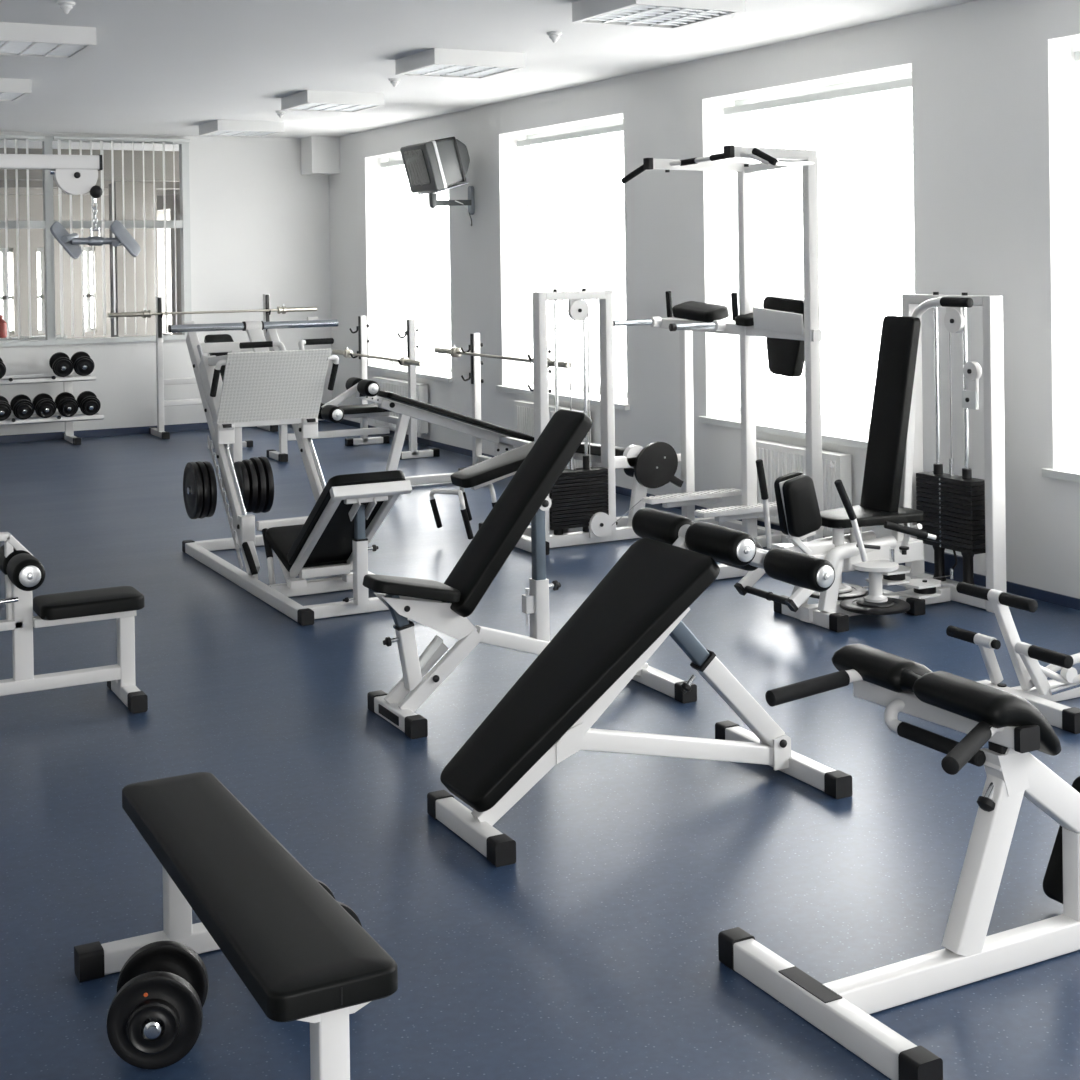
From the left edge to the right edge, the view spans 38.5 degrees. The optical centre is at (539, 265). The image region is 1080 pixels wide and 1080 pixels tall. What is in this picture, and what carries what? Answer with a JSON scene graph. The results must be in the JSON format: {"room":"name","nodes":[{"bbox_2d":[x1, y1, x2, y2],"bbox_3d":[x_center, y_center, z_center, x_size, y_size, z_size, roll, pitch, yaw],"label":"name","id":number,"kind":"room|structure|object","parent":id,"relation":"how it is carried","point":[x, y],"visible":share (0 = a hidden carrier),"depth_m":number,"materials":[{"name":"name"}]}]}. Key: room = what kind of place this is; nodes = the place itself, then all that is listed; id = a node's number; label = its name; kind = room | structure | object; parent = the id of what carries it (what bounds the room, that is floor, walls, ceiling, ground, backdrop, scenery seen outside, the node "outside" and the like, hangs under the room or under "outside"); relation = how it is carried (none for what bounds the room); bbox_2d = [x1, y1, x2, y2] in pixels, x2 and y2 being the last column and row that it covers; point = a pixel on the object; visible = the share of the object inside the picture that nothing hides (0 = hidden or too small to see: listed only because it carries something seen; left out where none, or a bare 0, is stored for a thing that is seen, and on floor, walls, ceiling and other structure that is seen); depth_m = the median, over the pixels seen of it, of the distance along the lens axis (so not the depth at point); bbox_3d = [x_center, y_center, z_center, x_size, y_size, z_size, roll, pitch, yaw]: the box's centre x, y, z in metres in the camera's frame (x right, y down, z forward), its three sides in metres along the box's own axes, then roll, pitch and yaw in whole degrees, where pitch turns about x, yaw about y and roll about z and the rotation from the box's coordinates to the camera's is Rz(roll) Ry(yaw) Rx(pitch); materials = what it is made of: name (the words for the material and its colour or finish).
{"room":"gym","nodes":[
{"label":"gym","id":0,"kind":"room"},
{"bbox_2d":[0,195,110,338],"bbox_3d":[-10.227,0.235,23.011,9.360,3.135,0.250,-1,0,-28],"label":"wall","id":1,"kind":"structure","parent":0,"point":[35,201],"depth_m":24.27,"materials":[{"name":"beige paint"}]},
{"bbox_2d":[0,247,95,334],"bbox_3d":[-8.126,0.390,24.113,3.500,1.350,0.040,-1,0,-28],"label":"window","id":2,"kind":"structure","parent":1,"relation":"in","point":[88,295],"depth_m":24.26,"materials":[{"name":"white glass"}]},
{"bbox_2d":[109,183,157,336],"bbox_3d":[-5.061,0.362,19.262,0.500,2.780,0.400,-1,0,-28],"label":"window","id":3,"kind":"structure","parent":0,"point":[128,187],"depth_m":19.09,"materials":[{"name":"white fabric"}]},
{"bbox_2d":[0,131,331,435],"bbox_3d":[-6.321,0.228,15.150,8.940,3.135,0.160,-1,0,-28],"label":"wall","id":4,"kind":"structure","parent":0,"point":[259,226],"depth_m":16.61,"materials":[{"name":"white paint"}]},
{"bbox_2d":[0,136,191,346],"bbox_3d":[-5.497,-0.251,15.523,4.020,2.125,0.150,-1,0,-28],"label":"window","id":5,"kind":"structure","parent":4,"relation":"in","point":[183,223],"depth_m":15.92,"materials":[{"name":"white plastic"}]},
{"bbox_2d":[4,169,9,338],"bbox_3d":[-5.350,-0.120,15.476,0.022,1.689,0.099,-1,0,-28],"label":"vertical blind","id":6,"kind":"object","parent":5,"relation":"attached to","point":[5,170],"depth_m":15.47,"materials":[{"name":"white fabric"}]},
{"bbox_2d":[15,169,20,338],"bbox_3d":[-5.256,-0.120,15.526,0.022,1.694,0.099,-1,0,-28],"label":"vertical blind","id":7,"kind":"object","parent":5,"relation":"attached to","point":[16,170],"depth_m":15.52,"materials":[{"name":"white fabric"}]},
{"bbox_2d":[0,135,44,153],"bbox_3d":[-5.216,-1.220,15.548,0.425,0.187,0.099,-1,0,-28],"label":"vertical blind","id":8,"kind":"object","parent":5,"relation":"attached to","point":[15,137],"depth_m":15.54,"materials":[{"name":"white fabric"}]},
{"bbox_2d":[26,169,31,337],"bbox_3d":[-5.163,-0.125,15.575,0.024,1.690,0.099,-1,0,-28],"label":"vertical blind","id":9,"kind":"object","parent":5,"relation":"attached to","point":[27,170],"depth_m":15.57,"materials":[{"name":"white fabric"}]},
{"bbox_2d":[0,335,66,340],"bbox_3d":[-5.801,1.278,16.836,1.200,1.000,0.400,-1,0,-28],"label":"windowsill","id":10,"kind":"structure","parent":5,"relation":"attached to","point":[37,337],"depth_m":16.78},
{"bbox_2d":[0,315,6,337],"bbox_3d":[-5.857,0.653,16.751,0.140,0.250,0.140,-1,0,-28],"label":"canister","id":11,"kind":"object","parent":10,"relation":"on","point":[3,325],"visible":1,"depth_m":16.71,"materials":[{"name":"red plastic"}]},
{"bbox_2d":[0,148,179,195],"bbox_3d":[-8.393,-1.157,19.034,8.940,0.355,4.300,-1,0,-28],"label":"ceiling beams","id":12,"kind":"structure","parent":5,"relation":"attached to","point":[35,176],"depth_m":18.54,"materials":[{"name":"beige paint"}]},
{"bbox_2d":[53,136,189,336],"bbox_3d":[-4.306,-0.311,16.027,1.400,2.045,0.099,-1,0,-28],"label":"vertical blind","id":13,"kind":"object","parent":5,"relation":"attached to","point":[59,138],"visible":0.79,"depth_m":15.98,"materials":[{"name":"white fabric"}]},
{"bbox_2d":[0,420,328,442],"bbox_3d":[-6.264,1.758,15.081,8.928,0.075,0.012,-1,0,-28],"label":"baseboard","id":14,"kind":"structure","parent":4,"relation":"attached to","point":[192,426],"depth_m":15.99,"materials":[{"name":"blue plastic"}]},
{"bbox_2d":[301,136,339,174],"bbox_3d":[-2.407,-1.207,16.921,0.320,0.400,0.360,-1,0,-28],"label":"ventilation duct","id":15,"kind":"object","parent":4,"relation":"attached to","point":[320,155],"depth_m":16.78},
{"bbox_2d":[0,0,975,150],"bbox_3d":[-3.983,-1.446,10.789,9.660,0.200,27.800,-1,0,-28],"label":"ceiling","id":16,"kind":"structure","parent":0,"point":[155,67],"depth_m":9.98,"materials":[{"name":"white paint"}]},
{"bbox_2d":[0,78,30,101],"bbox_3d":[-4.122,-1.297,11.315,0.650,0.100,0.650,-1,0,-28],"label":"ceiling lamp","id":17,"kind":"object","parent":16,"relation":"attached to","point":[11,89],"visible":1,"depth_m":11.15,"materials":[{"name":"metal"}]},
{"bbox_2d":[0,22,96,58],"bbox_3d":[-2.957,-1.299,8.900,0.650,0.100,0.650,-1,0,-28],"label":"ceiling lamp","id":18,"kind":"object","parent":16,"relation":"attached to","point":[16,39],"visible":1,"depth_m":8.71,"materials":[{"name":"metal"}]},
{"bbox_2d":[57,1,74,13],"bbox_3d":[-2.426,-1.320,7.902,0.090,0.060,0.090,-1,0,-28],"label":"smoke detector","id":19,"kind":"object","parent":16,"relation":"attached to","point":[65,6],"visible":1,"depth_m":7.88,"materials":[{"name":"white plastic"}]},
{"bbox_2d":[199,120,283,136],"bbox_3d":[-2.910,-1.338,15.029,0.650,0.100,0.650,-1,0,-28],"label":"ceiling lamp","id":20,"kind":"object","parent":16,"relation":"attached to","point":[246,128],"visible":1,"depth_m":14.82,"materials":[{"name":"metal"}]},
{"bbox_2d":[275,111,285,117],"bbox_3d":[-2.325,-1.359,13.845,0.090,0.060,0.090,-1,0,-28],"label":"smoke detector","id":21,"kind":"object","parent":16,"relation":"attached to","point":[280,114],"visible":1,"depth_m":13.82,"materials":[{"name":"white plastic"}]},
{"bbox_2d":[281,90,383,112],"bbox_3d":[-1.694,-1.340,12.595,0.650,0.100,0.650,-1,0,-28],"label":"ceiling lamp","id":22,"kind":"object","parent":16,"relation":"attached to","point":[308,100],"visible":1,"depth_m":12.39,"materials":[{"name":"metal"}]},
{"bbox_2d":[389,78,400,86],"bbox_3d":[-1.080,-1.362,11.483,0.090,0.060,0.090,-1,0,-28],"label":"smoke detector","id":23,"kind":"object","parent":16,"relation":"attached to","point":[394,81],"visible":1,"depth_m":11.46,"materials":[{"name":"white plastic"}]},
{"bbox_2d":[395,48,524,78],"bbox_3d":[-0.535,-1.342,10.267,0.650,0.100,0.650,-1,0,-28],"label":"ceiling lamp","id":24,"kind":"object","parent":16,"relation":"attached to","point":[435,62],"visible":1,"depth_m":10.08,"materials":[{"name":"metal"}]},
{"bbox_2d":[547,32,561,42],"bbox_3d":[0.086,-1.365,9.226,0.090,0.060,0.090,-1,0,-28],"label":"smoke detector","id":25,"kind":"object","parent":16,"relation":"attached to","point":[554,36],"visible":1,"depth_m":9.20,"materials":[{"name":"white plastic"}]},
{"bbox_2d":[572,0,744,28],"bbox_3d":[0.609,-1.345,8.032,0.650,0.100,0.650,-1,0,-28],"label":"ceiling lamp","id":26,"kind":"object","parent":16,"relation":"attached to","point":[668,14],"visible":1,"depth_m":7.96,"materials":[{"name":"metal"}]},
{"bbox_2d":[0,422,1079,1079],"bbox_3d":[-3.936,1.849,10.810,9.660,0.120,27.800,-1,0,-28],"label":"floor","id":27,"kind":"structure","parent":0,"point":[593,954],"depth_m":4.93,"materials":[{"name":"blue plastic"}]},
{"bbox_2d":[0,372,103,444],"bbox_3d":[-5.544,1.409,15.089,2.420,0.752,0.582,-1,0,-28],"label":"dumbbell rack","id":28,"kind":"object","parent":27,"relation":"on","point":[67,381],"visible":0.84,"depth_m":15.31,"materials":[{"name":"white metal"}]},
{"bbox_2d":[0,358,5,378],"bbox_3d":[-5.335,0.992,15.087,0.204,0.241,0.284,-1,0,-28],"label":"dumbbell","id":29,"kind":"object","parent":28,"relation":"on","point":[2,365],"visible":1,"depth_m":15.01,"materials":[{"name":"black metal"}]},
{"bbox_2d":[0,396,11,420],"bbox_3d":[-5.290,1.391,15.110,0.204,0.239,0.306,-1,0,-28],"label":"dumbbell","id":30,"kind":"object","parent":28,"relation":"on","point":[5,408],"visible":1,"depth_m":15.02,"materials":[{"name":"black metal"}]},
{"bbox_2d":[10,394,33,419],"bbox_3d":[-5.100,1.388,15.210,0.204,0.239,0.306,-1,0,-28],"label":"dumbbell","id":31,"kind":"object","parent":28,"relation":"on","point":[22,407],"visible":0.99,"depth_m":15.11,"materials":[{"name":"black metal"}]},
{"bbox_2d":[32,393,55,417],"bbox_3d":[-4.914,1.385,15.308,0.204,0.239,0.306,-1,0,-28],"label":"dumbbell","id":32,"kind":"object","parent":28,"relation":"on","point":[44,405],"visible":1,"depth_m":15.21,"materials":[{"name":"black metal"}]},
{"bbox_2d":[0,372,90,379],"bbox_3d":[-5.596,1.111,15.102,2.350,0.045,0.055,-1,0,-28],"label":"shelf","id":33,"kind":"object","parent":28,"relation":"attached to","point":[32,376],"depth_m":15.37,"materials":[{"name":"white metal"}]},
{"bbox_2d":[0,376,95,384],"bbox_3d":[-5.479,1.140,14.881,2.350,0.045,0.055,-1,0,-28],"label":"shelf","id":34,"kind":"object","parent":28,"relation":"attached to","point":[10,381],"depth_m":15.19,"materials":[{"name":"white metal"}]},
{"bbox_2d":[0,415,103,425],"bbox_3d":[-5.442,1.535,14.900,2.420,0.045,0.055,-1,0,-28],"label":"shelf","id":35,"kind":"object","parent":28,"relation":"attached to","point":[13,421],"depth_m":15.21,"materials":[{"name":"white metal"}]},
{"bbox_2d":[49,352,72,376],"bbox_3d":[-4.769,0.982,15.385,0.204,0.241,0.284,-1,0,-28],"label":"dumbbell","id":36,"kind":"object","parent":28,"relation":"on","point":[60,363],"visible":1,"depth_m":15.29,"materials":[{"name":"black metal"}]},
{"bbox_2d":[55,392,78,416],"bbox_3d":[-4.724,1.381,15.409,0.204,0.239,0.306,-1,0,-28],"label":"dumbbell","id":37,"kind":"object","parent":28,"relation":"on","point":[67,405],"visible":0.99,"depth_m":15.31,"materials":[{"name":"black metal"}]},
{"bbox_2d":[70,351,94,375],"bbox_3d":[-4.588,0.979,15.481,0.204,0.241,0.284,-1,0,-28],"label":"dumbbell","id":38,"kind":"object","parent":28,"relation":"on","point":[83,365],"visible":0.98,"depth_m":15.39,"materials":[{"name":"black metal"}]},
{"bbox_2d":[77,391,100,415],"bbox_3d":[-4.534,1.378,15.509,0.204,0.239,0.306,-1,0,-28],"label":"dumbbell","id":39,"kind":"object","parent":28,"relation":"on","point":[89,404],"visible":0.99,"depth_m":15.41,"materials":[{"name":"black metal"}]},
{"bbox_2d":[0,154,147,713],"bbox_3d":[-2.195,0.673,6.105,1.260,2.238,0.750,-1,0,-28],"label":"machine","id":40,"kind":"object","parent":27,"relation":"on","point":[24,573],"depth_m":6.20,"materials":[{"name":"white metal"}]},
{"bbox_2d":[106,941,208,1068],"bbox_3d":[-0.871,1.685,3.529,0.212,0.211,0.269,-1,0,-7],"label":"dumbbell","id":41,"kind":"object","parent":27,"relation":"on","point":[155,1014],"visible":1,"depth_m":3.44,"materials":[{"name":"black metal"}]},
{"bbox_2d":[149,294,277,448],"bbox_3d":[-3.095,1.026,15.534,1.208,1.439,2.021,-1,0,-28],"label":"rack","id":42,"kind":"object","parent":27,"relation":"on","point":[159,431],"visible":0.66,"depth_m":15.82,"materials":[{"name":"white metal"}]},
{"bbox_2d":[107,304,316,317],"bbox_3d":[-3.370,0.469,16.038,2.200,0.102,0.084,-1,0,-28],"label":"barbell","id":43,"kind":"object","parent":42,"relation":"on","point":[283,309],"visible":1,"depth_m":15.99,"materials":[{"name":"metal"}]},
{"bbox_2d":[74,772,397,1079],"bbox_3d":[-0.685,1.571,3.519,0.512,0.437,1.332,-1,0,-28],"label":"bench","id":44,"kind":"object","parent":27,"relation":"on","point":[298,952],"visible":1,"depth_m":3.31,"materials":[{"name":"black leather"}]},
{"bbox_2d":[168,317,411,625],"bbox_3d":[-1.369,1.041,8.684,1.047,1.447,2.418,-1,0,-28],"label":"press","id":45,"kind":"object","parent":27,"relation":"on","point":[271,384],"visible":0.97,"depth_m":8.77,"materials":[{"name":"white metal"}]},
{"bbox_2d":[183,462,202,518],"bbox_3d":[-2.038,1.317,9.064,0.036,0.336,0.336,-1,0,-28],"label":"weight plate","id":46,"kind":"object","parent":45,"relation":"on","point":[193,502],"visible":0.98,"depth_m":9.00,"materials":[{"name":"black rubber"}]},
{"bbox_2d":[195,461,209,518],"bbox_3d":[-2.001,1.317,9.084,0.036,0.336,0.336,-1,0,-28],"label":"weight plate","id":47,"kind":"object","parent":45,"relation":"on","point":[204,474],"visible":0.39,"depth_m":8.96,"materials":[{"name":"black rubber"}]},
{"bbox_2d":[203,461,216,516],"bbox_3d":[-1.964,1.316,9.103,0.036,0.330,0.330,-1,0,-28],"label":"weight plate","id":48,"kind":"object","parent":45,"relation":"on","point":[211,474],"visible":0.41,"depth_m":8.98,"materials":[{"name":"black rubber"}]},
{"bbox_2d":[233,461,249,509],"bbox_3d":[-1.788,1.313,9.196,0.036,0.300,0.300,-1,0,-28],"label":"weight plate","id":49,"kind":"object","parent":45,"relation":"on","point":[240,469],"visible":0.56,"depth_m":9.10,"materials":[{"name":"black rubber"}]},
{"bbox_2d":[241,459,257,511],"bbox_3d":[-1.745,1.312,9.218,0.036,0.316,0.316,-1,0,-28],"label":"weight plate","id":50,"kind":"object","parent":45,"relation":"on","point":[253,483],"visible":0.5,"depth_m":9.11,"materials":[{"name":"black rubber"}]},
{"bbox_2d":[249,457,265,512],"bbox_3d":[-1.703,1.312,9.241,0.036,0.336,0.336,-1,0,-28],"label":"weight plate","id":51,"kind":"object","parent":45,"relation":"on","point":[261,479],"visible":0.4,"depth_m":9.13,"materials":[{"name":"black rubber"}]},
{"bbox_2d":[258,456,273,512],"bbox_3d":[-1.661,1.311,9.263,0.036,0.336,0.336,-1,0,-28],"label":"weight plate","id":52,"kind":"object","parent":45,"relation":"on","point":[265,462],"visible":0.43,"depth_m":9.15,"materials":[{"name":"black rubber"}]},
{"bbox_2d":[316,879,361,925],"bbox_3d":[-0.578,1.682,3.909,0.209,0.204,0.272,-1,0,-28],"label":"dumbbell","id":53,"kind":"object","parent":27,"relation":"on","point":[348,909],"visible":0.05,"depth_m":3.86,"materials":[{"name":"black metal"}]},
{"bbox_2d":[267,316,439,461],"bbox_3d":[-1.825,1.111,14.207,1.386,1.249,1.268,-1,0,-28],"label":"rack","id":54,"kind":"object","parent":27,"relation":"on","point":[363,411],"visible":0.79,"depth_m":14.12,"materials":[{"name":"white metal"}]},
{"bbox_2d":[332,347,423,365],"bbox_3d":[-1.546,0.847,14.479,0.084,0.102,2.200,-1,0,-28],"label":"barbell","id":55,"kind":"object","parent":54,"relation":"on","point":[405,361],"visible":0.94,"depth_m":14.30,"materials":[{"name":"metal"}]},
{"bbox_2d":[318,333,551,484],"bbox_3d":[-0.784,1.148,11.935,1.774,1.174,1.258,-1,0,-28],"label":"weight bench","id":56,"kind":"object","parent":27,"relation":"on","point":[365,389],"visible":0.77,"depth_m":12.09,"materials":[{"name":"white metal"}]},
{"bbox_2d":[434,345,571,368],"bbox_3d":[-0.336,0.709,12.178,0.084,0.102,2.350,-1,0,-28],"label":"barbell","id":57,"kind":"object","parent":56,"relation":"on","point":[454,351],"visible":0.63,"depth_m":12.27,"materials":[{"name":"metal"}]},
{"bbox_2d":[363,409,696,738],"bbox_3d":[-0.100,1.181,6.220,1.271,1.166,0.692,-1,0,-28],"label":"bench","id":58,"kind":"object","parent":27,"relation":"on","point":[444,608],"visible":0.97,"depth_m":6.10,"materials":[{"name":"black leather"}]},
{"bbox_2d":[429,288,683,554],"bbox_3d":[0.198,0.937,9.839,1.673,1.597,0.827,-1,0,-28],"label":"machine","id":59,"kind":"object","parent":27,"relation":"on","point":[582,510],"visible":0.82,"depth_m":9.63,"materials":[{"name":"white metal"}]},
{"bbox_2d":[427,508,851,866],"bbox_3d":[0.281,1.314,5.139,1.295,0.904,0.755,-1,0,-28],"label":"bench","id":60,"kind":"object","parent":27,"relation":"on","point":[548,715],"visible":1,"depth_m":4.99,"materials":[{"name":"black leather"}]},
{"bbox_2d":[613,145,822,579],"bbox_3d":[1.047,0.525,9.333,1.134,2.396,1.959,-1,0,-28],"label":"tower","id":61,"kind":"object","parent":27,"relation":"on","point":[790,327],"visible":0.88,"depth_m":9.29,"materials":[{"name":"white metal"}]},
{"bbox_2d":[650,317,661,326],"bbox_3d":[0.763,0.370,10.226,0.065,0.068,0.068,-1,0,-28],"label":"socket","id":62,"kind":"object","parent":61,"relation":"attached to","point":[654,321],"depth_m":10.20,"materials":[{"name":"silver metal"}]},
{"bbox_2d":[713,320,725,330],"bbox_3d":[1.109,0.369,9.571,0.065,0.068,0.068,-1,0,-28],"label":"socket","id":63,"kind":"object","parent":61,"relation":"attached to","point":[718,325],"depth_m":9.55,"materials":[{"name":"silver metal"}]},
{"bbox_2d":[734,292,1005,632],"bbox_3d":[1.618,0.937,7.650,1.273,1.586,0.718,-1,0,-28],"label":"machine","id":64,"kind":"object","parent":27,"relation":"on","point":[965,514],"visible":0.97,"depth_m":7.68,"materials":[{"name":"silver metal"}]},
{"bbox_2d":[844,546,898,572],"bbox_3d":[1.625,1.427,7.538,0.260,0.095,0.277,-1,0,-28],"label":"machine part","id":65,"kind":"object","parent":64,"relation":"in","point":[881,559],"depth_m":7.50,"materials":[{"name":"white metal"}]},
{"bbox_2d":[718,643,1079,1079],"bbox_3d":[1.282,1.403,4.037,1.582,0.708,0.911,-1,0,-28],"label":"machine","id":66,"kind":"object","parent":27,"relation":"on","point":[1012,727],"visible":1,"depth_m":3.83,"materials":[{"name":"white metal"}]},
{"bbox_2d":[946,582,1079,733],"bbox_3d":[2.277,1.486,6.260,1.155,0.486,0.677,-1,0,-28],"label":"machine","id":67,"kind":"object","parent":27,"relation":"on","point":[1043,694],"visible":1,"depth_m":6.01,"materials":[{"name":"white metal"}]},
{"bbox_2d":[157,0,1079,598],"bbox_3d":[0.127,0.149,12.954,0.420,3.135,27.200,-1,0,-28],"label":"wall","id":68,"kind":"structure","parent":0,"point":[980,67],"depth_m":9.32,"materials":[{"name":"white paint"}]},
{"bbox_2d":[373,377,427,435],"bbox_3d":[-1.379,1.378,15.267,0.124,0.492,1.200,-1,0,-28],"label":"radiator","id":69,"kind":"object","parent":68,"relation":"attached to","point":[400,387],"visible":0.44,"depth_m":15.13,"materials":[{"name":"metal"}]},
{"bbox_2d":[365,151,452,381],"bbox_3d":[-1.197,-0.034,15.325,0.385,2.220,2.180,-1,0,-28],"label":"window","id":70,"kind":"structure","parent":68,"relation":"in","point":[375,176],"depth_m":16.23,"materials":[{"name":"white plastic"}]},
{"bbox_2d":[380,159,450,367],"bbox_3d":[-1.160,-0.052,15.345,0.050,2.065,2.070,-1,0,-28],"label":"vertical blind","id":71,"kind":"object","parent":70,"relation":"attached to","point":[397,163],"visible":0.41,"depth_m":15.48,"materials":[{"name":"white fabric"}]},
{"bbox_2d":[400,137,474,225],"bbox_3d":[-0.825,-0.737,13.584,0.645,0.766,0.562,-1,0,-28],"label":"television","id":72,"kind":"object","parent":68,"relation":"attached to","point":[432,167],"visible":1,"depth_m":13.35,"materials":[{"name":"grey plastic"}]},
{"bbox_2d":[417,182,467,194],"bbox_3d":[-0.859,-0.680,13.566,0.312,0.094,0.420,-1,0,-28],"label":"shelf","id":73,"kind":"object","parent":68,"relation":"attached to","point":[429,188],"depth_m":13.41,"materials":[{"name":"grey metal"}]},
{"bbox_2d":[514,400,591,468],"bbox_3d":[0.101,1.374,12.458,0.124,0.492,1.150,-1,0,-28],"label":"radiator","id":74,"kind":"object","parent":68,"relation":"attached to","point":[523,410],"visible":0.25,"depth_m":12.70,"materials":[{"name":"metal"}]},
{"bbox_2d":[496,112,629,409],"bbox_3d":[0.279,-0.038,12.525,0.385,2.220,2.170,-1,0,-28],"label":"window","id":75,"kind":"structure","parent":68,"relation":"in","point":[510,155],"depth_m":13.41,"materials":[{"name":"white plastic"}]},
{"bbox_2d":[517,124,626,391],"bbox_3d":[0.316,-0.056,12.545,0.050,2.065,2.060,-1,0,-28],"label":"vertical blind","id":76,"kind":"object","parent":75,"relation":"attached to","point":[609,130],"visible":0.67,"depth_m":12.58,"materials":[{"name":"white fabric"}]},
{"bbox_2d":[338,419,1079,609],"bbox_3d":[1.994,1.687,9.001,0.012,0.055,18.470,-1,0,-28],"label":"baseboard","id":77,"kind":"structure","parent":68,"relation":"attached to","point":[1022,590],"depth_m":8.33,"materials":[{"name":"blue plastic"}]},
{"bbox_2d":[756,439,851,535],"bbox_3d":[1.607,1.371,9.601,0.124,0.492,0.950,-1,0,-28],"label":"radiator","id":78,"kind":"object","parent":68,"relation":"attached to","point":[779,459],"visible":0.46,"depth_m":9.49,"materials":[{"name":"metal"}]},
{"bbox_2d":[698,62,914,448],"bbox_3d":[1.752,-0.042,9.730,0.385,2.220,2.190,-1,0,-28],"label":"window","id":79,"kind":"structure","parent":68,"relation":"in","point":[718,192],"depth_m":10.61,"materials":[{"name":"white plastic"}]},
{"bbox_2d":[724,78,914,425],"bbox_3d":[1.790,-0.060,9.750,0.050,2.065,2.080,-1,0,-28],"label":"vertical blind","id":80,"kind":"object","parent":79,"relation":"attached to","point":[903,84],"visible":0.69,"depth_m":9.60,"materials":[{"name":"white fabric"}]},
{"bbox_2d":[1042,33,1079,481],"bbox_3d":[3.212,-0.045,6.961,0.385,2.220,2.190,-1,0,-28],"label":"window","id":81,"kind":"structure","parent":68,"relation":"in","point":[1063,71],"depth_m":7.87,"materials":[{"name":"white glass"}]},
{"bbox_2d":[1075,51,1079,61],"bbox_3d":[3.249,-0.063,6.981,0.050,2.065,2.080,-1,0,-28],"label":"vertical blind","id":82,"kind":"object","parent":81,"relation":"attached to","point":[1077,53],"visible":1,"depth_m":7.87,"materials":[{"name":"white fabric"}]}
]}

